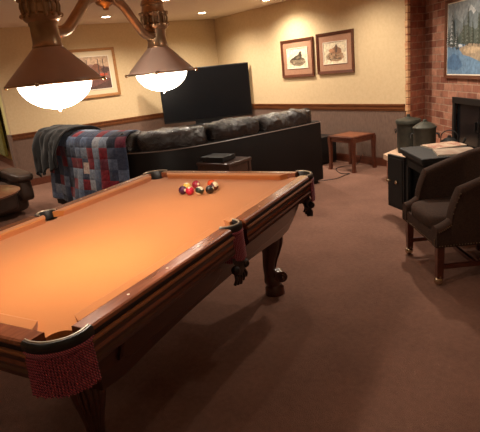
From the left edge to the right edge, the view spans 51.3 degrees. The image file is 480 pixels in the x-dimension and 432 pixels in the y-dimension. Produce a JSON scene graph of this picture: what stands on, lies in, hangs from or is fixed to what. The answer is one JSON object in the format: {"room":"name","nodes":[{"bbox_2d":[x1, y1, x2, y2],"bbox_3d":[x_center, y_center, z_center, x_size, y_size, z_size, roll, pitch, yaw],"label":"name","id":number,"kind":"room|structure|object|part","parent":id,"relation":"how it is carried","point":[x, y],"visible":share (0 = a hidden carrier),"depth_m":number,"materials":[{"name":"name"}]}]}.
{"room":"game room","nodes":[
{"label":"game room","id":0,"kind":"room"},
{"bbox_2d":[0,95,11,159],"bbox_3d":[-4.867,-2.245,10.277,0.150,2.460,5.170,-17,20,-32],"label":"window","id":1,"kind":"structure","parent":0,"point":[2,114],"depth_m":10.33,"materials":[{"name":"paint"}]},
{"bbox_2d":[0,121,8,155],"bbox_3d":[-5.290,-2.241,10.614,0.072,1.844,1.650,-17,20,-32],"label":"curtain","id":2,"kind":"object","parent":1,"relation":"hanging from","point":[3,149],"visible":1,"depth_m":10.32,"materials":[{"name":"green fabric"}]},
{"bbox_2d":[0,155,13,166],"bbox_3d":[-4.814,-1.116,10.552,0.025,0.140,5.100,-17,20,-32],"label":"baseboard","id":3,"kind":"structure","parent":1,"relation":"attached to","point":[6,160],"depth_m":10.93,"materials":[{"name":"brown wood"}]},
{"bbox_2d":[0,19,223,178],"bbox_3d":[-2.076,-2.191,8.943,4.030,2.350,0.154,-17,20,-32],"label":"wall","id":4,"kind":"structure","parent":0,"point":[194,41],"depth_m":8.63,"materials":[{"name":"beige paint"}]},
{"bbox_2d":[7,135,18,167],"bbox_3d":[-3.651,-0.884,8.118,0.040,0.860,0.190,-17,20,-32],"label":"trim","id":5,"kind":"structure","parent":4,"relation":"attached to","point":[9,137],"depth_m":8.02,"materials":[{"name":"wood"}]},
{"bbox_2d":[31,175,50,185],"bbox_3d":[-1.951,-1.020,9.288,4.030,0.115,0.168,-17,20,-32],"label":"baseboard","id":6,"kind":"structure","parent":4,"relation":"attached to","point":[46,179],"depth_m":8.31,"materials":[{"name":"brown wood"}]},
{"bbox_2d":[12,112,163,139],"bbox_3d":[-1.981,-1.732,9.008,4.030,0.090,0.044,-17,20,-32],"label":"trim","id":7,"kind":"structure","parent":4,"relation":"attached to","point":[157,115],"depth_m":8.83,"materials":[{"name":"brown wood"}]},
{"bbox_2d":[69,47,120,98],"bbox_3d":[-2.695,-2.364,8.351,1.360,0.800,0.028,-17,20,-32],"label":"framed painting","id":8,"kind":"object","parent":4,"relation":"attached to","point":[102,61],"visible":0.34,"depth_m":8.56,"materials":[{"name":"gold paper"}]},
{"bbox_2d":[79,56,111,89],"bbox_3d":[-2.697,-2.364,8.353,1.090,0.530,0.002,-17,20,-32],"label":"print","id":9,"kind":"object","parent":8,"relation":"attached to","point":[100,64],"depth_m":8.56,"materials":[{"name":"paper"}]},
{"bbox_2d":[0,0,286,27],"bbox_3d":[-2.330,-2.182,4.714,10.400,0.100,17.000,-17,20,-32],"label":"ceiling","id":10,"kind":"structure","parent":0,"point":[178,10],"depth_m":7.42,"materials":[{"name":"paint"}]},
{"bbox_2d":[4,0,197,110],"bbox_3d":[-0.630,-1.045,2.291,0.388,1.014,1.288,0,18,20],"label":"lamp","id":11,"kind":"object","parent":10,"relation":"hanging from","point":[50,76],"visible":1,"depth_m":1.94,"materials":[{"name":"brown metal"}]},
{"bbox_3d":[-0.773,-0.840,1.909,0.144,0.187,0.144,0,18,20],"label":"crown","id":12,"kind":"part","parent":11,"relation":"part of","materials":[{"name":"gold metal"}]},
{"bbox_3d":[-0.748,-0.596,1.982,0.372,0.136,0.372,0,18,20],"label":"lamp shade","id":13,"kind":"part","parent":11,"relation":"part of","materials":[{"name":"brown metal"}]},
{"bbox_3d":[-0.737,-0.492,2.014,0.290,0.116,0.290,0,18,20],"label":"lamp shade","id":14,"kind":"part","parent":11,"relation":"part of","materials":[{"name":"beige glass"}]},
{"bbox_3d":[-0.687,-0.870,2.141,0.046,0.212,0.406,0,18,20],"label":"arm","id":15,"kind":"part","parent":11,"relation":"part of","materials":[{"name":"gold metal"}]},
{"bbox_3d":[-0.550,-0.995,2.509,0.046,0.212,0.406,0,18,20],"label":"arm","id":16,"kind":"part","parent":11,"relation":"part of","materials":[{"name":"gold metal"}]},
{"bbox_3d":[-0.473,-1.112,2.715,0.144,0.187,0.144,0,18,20],"label":"crown","id":17,"kind":"part","parent":11,"relation":"part of","materials":[{"name":"gold metal"}]},
{"bbox_3d":[-0.448,-0.869,2.788,0.372,0.136,0.372,0,18,20],"label":"lamp shade","id":18,"kind":"part","parent":11,"relation":"part of","materials":[{"name":"brown metal"}]},
{"bbox_3d":[-0.437,-0.765,2.819,0.290,0.116,0.290,0,18,20],"label":"lamp shade","id":19,"kind":"part","parent":11,"relation":"part of","materials":[{"name":"beige glass"}]},
{"bbox_2d":[0,160,479,431],"bbox_3d":[-2.078,0.258,5.446,10.400,0.100,17.000,-17,20,-32],"label":"floor","id":20,"kind":"structure","parent":0,"point":[361,336],"depth_m":2.81,"materials":[{"name":"carpet"}]},
{"bbox_2d":[0,185,19,227],"bbox_3d":[-2.860,0.021,5.446,0.970,0.504,0.970,7,21,38],"label":"round table","id":21,"kind":"object","parent":20,"relation":"on","point":[6,191],"visible":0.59,"depth_m":5.43,"materials":[{"name":"brown wood"}]},
{"bbox_2d":[0,168,34,216],"bbox_3d":[-3.304,-0.409,6.380,1.075,0.823,1.018,-19,21,-36],"label":"leather recliner","id":22,"kind":"object","parent":20,"relation":"on","point":[18,202],"visible":0.74,"depth_m":6.29,"materials":[{"name":"brown leather"}]},
{"bbox_3d":[-2.954,-0.392,6.618,0.215,0.324,0.862,-19,21,-36],"label":"arm","id":23,"kind":"part","parent":22,"relation":"part of","materials":[{"name":"brown leather"}]},
{"bbox_2d":[0,170,315,431],"bbox_3d":[-0.578,0.394,2.862,1.416,0.821,2.367,3,19,27],"label":"pool table","id":24,"kind":"object","parent":20,"relation":"on","point":[89,284],"visible":1,"depth_m":2.23,"materials":[{"name":"orange fabric"}]},
{"bbox_3d":[-1.120,0.438,1.821,1.120,0.090,0.078,3,19,27],"label":"moulding","id":25,"kind":"part","parent":24,"relation":"part of","materials":[{"name":"brown wood"}]},
{"bbox_3d":[-1.442,0.205,2.598,0.072,0.123,0.962,3,19,27],"label":"rail","id":26,"kind":"part","parent":24,"relation":"part of","materials":[{"name":"brown wood"}]},
{"bbox_2d":[0,313,37,330],"bbox_3d":[-1.097,0.348,1.857,1.010,0.036,0.058,3,19,27],"label":"cushion","id":27,"kind":"object","parent":24,"relation":"on","point":[6,320],"depth_m":1.65,"materials":[{"name":"orange fabric"}]},
{"bbox_2d":[0,215,44,240],"bbox_3d":[-1.372,0.158,2.587,0.058,0.036,0.970,3,19,27],"label":"cushion","id":28,"kind":"object","parent":24,"relation":"on","point":[10,232],"depth_m":2.82,"materials":[{"name":"orange fabric"}]},
{"bbox_3d":[-1.122,0.407,1.814,1.120,0.123,0.072,3,19,27],"label":"rail","id":29,"kind":"part","parent":24,"relation":"part of","materials":[{"name":"brown wood"}]},
{"bbox_3d":[-0.581,0.797,1.978,0.170,0.560,0.170,3,19,27],"label":"leg","id":30,"kind":"part","parent":24,"relation":"part of","materials":[{"name":"brown wood"}]},
{"bbox_3d":[-0.940,-0.127,3.533,0.072,0.123,0.962,3,19,27],"label":"rail","id":31,"kind":"part","parent":24,"relation":"part of","materials":[{"name":"orange fabric"}]},
{"bbox_2d":[53,175,150,216],"bbox_3d":[-0.903,-0.153,3.461,0.058,0.036,0.970,3,19,27],"label":"cushion","id":32,"kind":"object","parent":24,"relation":"on","point":[64,211],"depth_m":3.37,"materials":[{"name":"orange fabric"}]},
{"bbox_2d":[75,227,218,321],"bbox_3d":[-0.328,0.212,2.045,0.058,0.036,0.970,3,19,27],"label":"cushion","id":33,"kind":"object","parent":24,"relation":"on","point":[122,289],"depth_m":1.92,"materials":[{"name":"orange fabric"}]},
{"bbox_3d":[-0.282,0.266,1.997,0.072,0.123,0.962,3,19,27],"label":"rail","id":34,"kind":"part","parent":24,"relation":"part of","materials":[{"name":"brown wood"}]},
{"bbox_3d":[-0.277,0.296,2.004,0.078,0.090,0.962,3,19,27],"label":"moulding","id":35,"kind":"part","parent":24,"relation":"part of","materials":[{"name":"brown wood"}]},
{"bbox_3d":[-0.268,0.382,2.109,0.059,0.125,0.740,3,19,27],"label":"raised panel","id":36,"kind":"part","parent":24,"relation":"part of","materials":[{"name":"brown wood"}]},
{"bbox_2d":[178,186,185,194],"bbox_3d":[-0.378,-0.170,3.301,0.057,0.057,0.056,-13,18,-22],"label":"ball","id":37,"kind":"object","parent":24,"relation":"on","point":[181,189],"visible":0.91,"depth_m":3.28,"materials":[{"name":"purple plastic"}]},
{"bbox_2d":[185,186,193,194],"bbox_3d":[-0.328,-0.164,3.264,0.057,0.057,0.056,-4,17,7],"label":"ball","id":38,"kind":"object","parent":24,"relation":"on","point":[189,190],"visible":1,"depth_m":3.24,"materials":[{"name":"red plastic"}]},
{"bbox_2d":[192,180,199,188],"bbox_3d":[-0.301,-0.216,3.427,0.056,0.057,0.057,2,18,23],"label":"ball","id":39,"kind":"object","parent":24,"relation":"on","point":[195,184],"visible":0.9,"depth_m":3.41,"materials":[{"name":"red plastic"}]},
{"bbox_2d":[195,186,203,194],"bbox_3d":[-0.262,-0.165,3.242,0.057,0.057,0.057,-9,17,-10],"label":"ball","id":40,"kind":"object","parent":24,"relation":"on","point":[199,190],"visible":1,"depth_m":3.22,"materials":[{"name":"green plastic"}]},
{"bbox_2d":[205,185,213,193],"bbox_3d":[-0.196,-0.173,3.246,0.057,0.057,0.057,-5,17,3],"label":"ball","id":41,"kind":"object","parent":24,"relation":"on","point":[209,189],"visible":1,"depth_m":3.23,"materials":[{"name":"black plastic"}]},
{"bbox_2d":[210,182,218,189],"bbox_3d":[-0.170,-0.201,3.330,0.057,0.057,0.056,-3,17,8],"label":"ball","id":42,"kind":"object","parent":24,"relation":"on","point":[215,185],"visible":0.73,"depth_m":3.31,"materials":[{"name":"white plastic"}]},
{"bbox_2d":[167,173,287,179],"bbox_3d":[-0.134,-0.289,3.649,1.010,0.036,0.058,3,19,27],"label":"cushion","id":43,"kind":"object","parent":24,"relation":"on","point":[170,176],"depth_m":3.61,"materials":[{"name":"orange fabric"}]},
{"bbox_3d":[-0.100,-0.269,3.716,1.120,0.123,0.072,3,19,27],"label":"rail","id":44,"kind":"part","parent":24,"relation":"part of","materials":[{"name":"brown wood"}]},
{"bbox_2d":[223,177,296,225],"bbox_3d":[0.142,-0.099,2.919,0.058,0.036,0.970,3,19,27],"label":"cushion","id":45,"kind":"object","parent":24,"relation":"on","point":[230,220],"depth_m":2.79,"materials":[{"name":"orange fabric"}]},
{"bbox_3d":[0.174,0.089,2.933,0.059,0.125,0.740,3,19,27],"label":"raised panel","id":46,"kind":"part","parent":24,"relation":"part of","materials":[{"name":"brown wood"}]},
{"bbox_3d":[0.220,-0.067,2.931,0.072,0.123,0.962,3,19,27],"label":"rail","id":47,"kind":"part","parent":24,"relation":"part of","materials":[{"name":"brown wood"}]},
{"bbox_3d":[0.201,0.280,3.433,0.170,0.560,0.170,3,19,27],"label":"leg","id":48,"kind":"part","parent":24,"relation":"part of","materials":[{"name":"brown wood"}]},
{"bbox_3d":[0.226,-0.036,2.939,0.078,0.090,0.962,3,19,27],"label":"moulding","id":49,"kind":"part","parent":24,"relation":"part of","materials":[{"name":"brown wood"}]},
{"bbox_2d":[57,108,322,203],"bbox_3d":[-0.745,-0.767,6.480,2.843,1.001,2.291,-17,20,-32],"label":"sectional sofa","id":50,"kind":"object","parent":20,"relation":"on","point":[289,140],"visible":0.48,"depth_m":5.61,"materials":[{"name":"leather"}]},
{"bbox_2d":[32,124,100,176],"bbox_3d":[-2.152,-0.829,6.303,0.758,0.630,0.716,-20,22,-40],"label":"fleece blanket","id":51,"kind":"object","parent":50,"relation":"on","point":[46,140],"visible":0.84,"depth_m":6.14,"materials":[{"name":"grey fabric"}]},
{"bbox_2d":[50,129,137,201],"bbox_3d":[-1.700,-0.583,5.925,1.658,0.862,0.534,9,22,42],"label":"patchwork quilt","id":52,"kind":"object","parent":50,"relation":"on","point":[88,163],"visible":0.73,"depth_m":5.66,"materials":[{"name":"multicoloured fabric"}]},
{"bbox_2d":[92,130,140,151],"bbox_3d":[-1.390,-0.794,5.606,0.772,0.311,0.385,7,21,37],"label":"cushion","id":53,"kind":"object","parent":50,"relation":"on","point":[131,144],"depth_m":5.31,"materials":[{"name":"leather"}]},
{"bbox_2d":[137,125,207,150],"bbox_3d":[-0.730,-0.806,5.410,0.751,0.316,0.395,-9,17,-11],"label":"cushion","id":54,"kind":"object","parent":50,"relation":"on","point":[183,138],"depth_m":5.26,"materials":[{"name":"leather"}]},
{"bbox_2d":[202,116,258,140],"bbox_3d":[-0.111,-0.968,5.705,0.673,0.314,0.366,-17,20,-32],"label":"cushion","id":55,"kind":"object","parent":50,"relation":"on","point":[244,128],"depth_m":5.55,"materials":[{"name":"leather"}]},
{"bbox_2d":[253,108,311,130],"bbox_3d":[0.510,-1.137,6.123,0.848,0.301,0.393,-17,20,-32],"label":"cushion","id":56,"kind":"object","parent":50,"relation":"on","point":[293,119],"depth_m":5.99,"materials":[{"name":"leather"}]},
{"bbox_2d":[196,156,251,170],"bbox_3d":[-0.134,-0.267,5.215,0.430,0.650,0.380,7,21,38],"label":"end table","id":57,"kind":"object","parent":20,"relation":"on","point":[240,163],"visible":0.34,"depth_m":5.03,"materials":[{"name":"brown wood"}]},
{"bbox_2d":[200,153,235,162],"bbox_3d":[-0.226,-0.595,5.112,0.290,0.052,0.220,6,20,35],"label":"media box","id":58,"kind":"object","parent":57,"relation":"on","point":[214,157],"visible":1,"depth_m":5.05,"materials":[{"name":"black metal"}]},
{"bbox_3d":[0.115,-0.279,5.221,0.040,0.620,0.040,7,21,38],"label":"leg","id":59,"kind":"part","parent":57,"relation":"part of","materials":[{"name":"brown wood"}]},
{"bbox_2d":[321,134,336,162],"bbox_3d":[1.238,-1.026,7.694,0.347,0.410,0.340,-17,20,-32],"label":"subwoofer","id":60,"kind":"object","parent":20,"relation":"on","point":[325,150],"visible":0.16,"depth_m":7.55,"materials":[{"name":"black metal"}]},
{"bbox_2d":[318,155,361,180],"bbox_3d":[1.413,-0.672,6.949,0.317,0.137,1.098,4,19,31],"label":"power cord","id":61,"kind":"object","parent":20,"relation":"on","point":[361,155],"visible":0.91,"depth_m":6.82,"materials":[{"name":"black rubber"}]},
{"bbox_2d":[327,131,376,172],"bbox_3d":[1.583,-0.914,7.066,0.454,0.487,0.514,-16,19,-30],"label":"side table","id":62,"kind":"object","parent":20,"relation":"on","point":[351,137],"visible":1,"depth_m":6.94,"materials":[{"name":"brown wood"}]},
{"bbox_3d":[1.295,-0.898,7.158,0.057,0.460,0.057,-16,19,-30],"label":"leg","id":63,"kind":"part","parent":62,"relation":"part of","materials":[{"name":"brown wood"}]},
{"bbox_3d":[1.626,-0.991,7.356,0.057,0.460,0.057,-16,19,-30],"label":"leg","id":64,"kind":"part","parent":62,"relation":"part of","materials":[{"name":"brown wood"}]},
{"bbox_3d":[1.542,-0.811,6.784,0.057,0.460,0.057,-16,19,-30],"label":"leg","id":65,"kind":"part","parent":62,"relation":"part of","materials":[{"name":"brown wood"}]},
{"bbox_3d":[1.874,-0.905,6.981,0.057,0.460,0.057,-16,19,-30],"label":"leg","id":66,"kind":"part","parent":62,"relation":"part of","materials":[{"name":"brown wood"}]},
{"bbox_2d":[383,149,404,181],"bbox_3d":[2.272,-0.315,5.071,0.820,0.350,3.677,-7,17,-3],"label":"brick hearth","id":67,"kind":"object","parent":20,"relation":"on","point":[395,151],"visible":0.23,"depth_m":6.10,"materials":[{"name":"stone"}]},
{"bbox_2d":[394,114,420,152],"bbox_3d":[2.030,-1.000,6.029,0.296,0.455,0.296,-3,17,8],"label":"tin","id":68,"kind":"object","parent":67,"relation":"on","point":[404,128],"visible":0.66,"depth_m":5.93,"materials":[{"name":"black metal"}]},
{"bbox_3d":[2.013,-1.167,5.979,0.296,0.104,0.296,-21,22,-40],"label":"lid","id":69,"kind":"part","parent":68,"relation":"part of","materials":[{"name":"green metal"}]},
{"bbox_2d":[409,119,439,145],"bbox_3d":[2.109,-0.894,5.710,0.267,0.420,0.264,-10,17,-12],"label":"tin","id":70,"kind":"object","parent":67,"relation":"on","point":[424,132],"visible":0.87,"depth_m":5.61,"materials":[{"name":"black metal"}]},
{"bbox_3d":[2.093,-1.048,5.663,0.261,0.096,0.261,4,19,30],"label":"lid","id":71,"kind":"part","parent":70,"relation":"part of","materials":[{"name":"green metal"}]},
{"bbox_2d":[440,130,466,143],"bbox_3d":[2.390,-0.837,5.659,0.263,0.285,0.219,-6,17,-1],"label":"kettle","id":72,"kind":"object","parent":67,"relation":"on","point":[449,138],"visible":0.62,"depth_m":5.60,"materials":[{"name":"black metal"}]},
{"bbox_3d":[2.361,-0.906,5.637,0.190,0.135,0.012,5,20,32],"label":"handle","id":73,"kind":"part","parent":72,"relation":"part of","materials":[{"name":"metal"}]},
{"bbox_2d":[385,146,466,209],"bbox_3d":[1.713,-0.263,4.500,0.606,0.692,0.813,-5,17,2],"label":"cabinet","id":74,"kind":"object","parent":20,"relation":"on","point":[404,173],"visible":0.34,"depth_m":4.60,"materials":[{"name":"wood"}]},
{"bbox_3d":[1.496,-0.322,4.766,0.034,0.510,0.270,-10,17,-14],"label":"door","id":75,"kind":"part","parent":74,"relation":"part of","materials":[{"name":"wood"}]},
{"bbox_3d":[1.725,-0.534,4.308,0.520,0.070,0.600,-5,17,2],"label":"plate","id":76,"kind":"part","parent":74,"relation":"part of","materials":[{"name":"metal"}]},
{"bbox_2d":[420,141,466,148],"bbox_3d":[1.810,-0.632,4.456,0.304,0.015,0.244,-8,17,-7],"label":"magazine","id":77,"kind":"object","parent":74,"relation":"on","point":[450,144],"visible":0.99,"depth_m":4.42,"materials":[{"name":"beige paper"}]},
{"bbox_2d":[433,147,472,155],"bbox_3d":[1.781,-0.538,4.150,0.304,0.017,0.264,-2,17,12],"label":"magazine","id":78,"kind":"object","parent":74,"relation":"on","point":[445,151],"visible":0.77,"depth_m":4.13,"materials":[{"name":"beige paper"}]},
{"bbox_2d":[402,147,479,284],"bbox_3d":[1.582,-0.045,3.546,0.657,0.842,0.686,-6,17,1],"label":"armchair","id":79,"kind":"object","parent":20,"relation":"on","point":[444,209],"visible":1,"depth_m":3.47,"materials":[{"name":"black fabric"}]},
{"bbox_3d":[1.323,0.132,3.896,0.048,0.245,0.048,-6,17,1],"label":"leg","id":80,"kind":"part","parent":79,"relation":"part of","materials":[{"name":"brown wood"}]},
{"bbox_3d":[1.545,0.049,3.573,0.535,0.085,0.540,-6,17,1],"label":"seat rail","id":81,"kind":"part","parent":79,"relation":"part of","materials":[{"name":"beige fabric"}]},
{"bbox_3d":[1.529,-0.036,3.547,0.538,0.105,0.497,-6,17,1],"label":"seat","id":82,"kind":"part","parent":79,"relation":"part of","materials":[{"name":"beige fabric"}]},
{"bbox_3d":[1.334,0.298,3.341,0.048,0.245,0.048,-6,17,1],"label":"leg","id":83,"kind":"part","parent":79,"relation":"part of","materials":[{"name":"brown wood"}]},
{"bbox_3d":[1.407,-0.073,3.534,0.314,0.352,0.686,-6,17,1],"label":"nailhead trim","id":84,"kind":"part","parent":79,"relation":"part of","materials":[{"name":"brown leather"}]},
{"bbox_3d":[-0.561,-1.389,9.194,1.260,0.600,0.448,-8,17,-6],"label":"stand","id":85,"kind":"object","parent":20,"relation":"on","visible":0},
{"bbox_2d":[160,62,251,125],"bbox_3d":[-0.609,-2.176,9.024,1.620,1.004,0.260,-8,17,-6],"label":"television","id":86,"kind":"object","parent":85,"relation":"on","point":[208,94],"visible":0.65,"depth_m":9.00,"materials":[{"name":"black plastic"}]},
{"bbox_2d":[214,0,405,157],"bbox_3d":[0.926,-2.284,8.218,0.154,2.350,4.408,-17,20,-32],"label":"wall","id":87,"kind":"structure","parent":0,"point":[254,36],"depth_m":7.44,"materials":[{"name":"beige paint"}]},
{"bbox_2d":[280,36,314,77],"bbox_3d":[0.911,-2.517,7.966,0.028,0.580,0.760,-17,20,-32],"label":"framed print","id":88,"kind":"object","parent":87,"relation":"attached to","point":[297,55],"visible":1,"depth_m":7.95,"materials":[{"name":"beige"}]},
{"bbox_2d":[252,104,404,110],"bbox_3d":[0.900,-1.821,8.310,0.044,0.090,4.400,-17,20,-32],"label":"trim","id":89,"kind":"structure","parent":87,"relation":"attached to","point":[377,107],"depth_m":7.51,"materials":[{"name":"brown wood"}]},
{"bbox_2d":[315,29,354,73],"bbox_3d":[1.383,-2.385,7.296,0.028,0.580,0.740,-17,20,-32],"label":"framed print","id":90,"kind":"object","parent":87,"relation":"attached to","point":[335,53],"visible":1,"depth_m":7.28,"materials":[{"name":"beige"}]},
{"bbox_2d":[337,153,386,166],"bbox_3d":[1.039,-1.113,8.569,0.168,0.115,4.400,-17,20,-32],"label":"baseboard","id":91,"kind":"structure","parent":87,"relation":"attached to","point":[340,156],"depth_m":7.34,"materials":[{"name":"brown wood"}]},
{"bbox_2d":[405,0,425,121],"bbox_3d":[2.327,-1.863,6.522,0.440,2.460,0.060,-17,20,-32],"label":"brick wall","id":92,"kind":"structure","parent":0,"point":[417,12],"depth_m":6.41,"materials":[{"name":"red brick"}]},
{"bbox_2d":[405,0,409,113],"bbox_3d":[2.148,-1.779,6.401,0.055,2.400,0.046,-17,20,-32],"label":"trim","id":93,"kind":"structure","parent":92,"relation":"attached to","point":[407,2],"depth_m":6.31,"materials":[{"name":"red brick"}]},
{"bbox_2d":[425,0,479,142],"bbox_3d":[2.741,-1.328,4.595,0.300,2.460,4.100,-7,17,-3],"label":"wall","id":94,"kind":"structure","parent":0,"point":[439,90],"depth_m":6.16,"materials":[{"name":"red brick"}]},
{"bbox_2d":[444,0,479,78],"bbox_3d":[2.472,-1.888,5.261,0.033,0.860,1.310,-7,17,-3],"label":"landscape painting","id":95,"kind":"object","parent":94,"relation":"attached to","point":[462,17],"visible":1,"depth_m":5.52,"materials":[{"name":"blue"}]},
{"bbox_2d":[452,97,479,148],"bbox_3d":[2.730,-0.978,5.443,0.340,0.610,1.080,-7,17,-3],"label":"fireplace insert","id":96,"kind":"object","parent":94,"relation":"in","point":[468,109],"visible":0.77,"depth_m":5.65,"materials":[{"name":"metal"}]},
{"bbox_3d":[2.585,-1.016,5.673,0.008,0.500,0.475,-7,17,-3],"label":"glass door","id":97,"kind":"part","parent":96,"relation":"part of","materials":[{"name":"black glass"}]}
]}

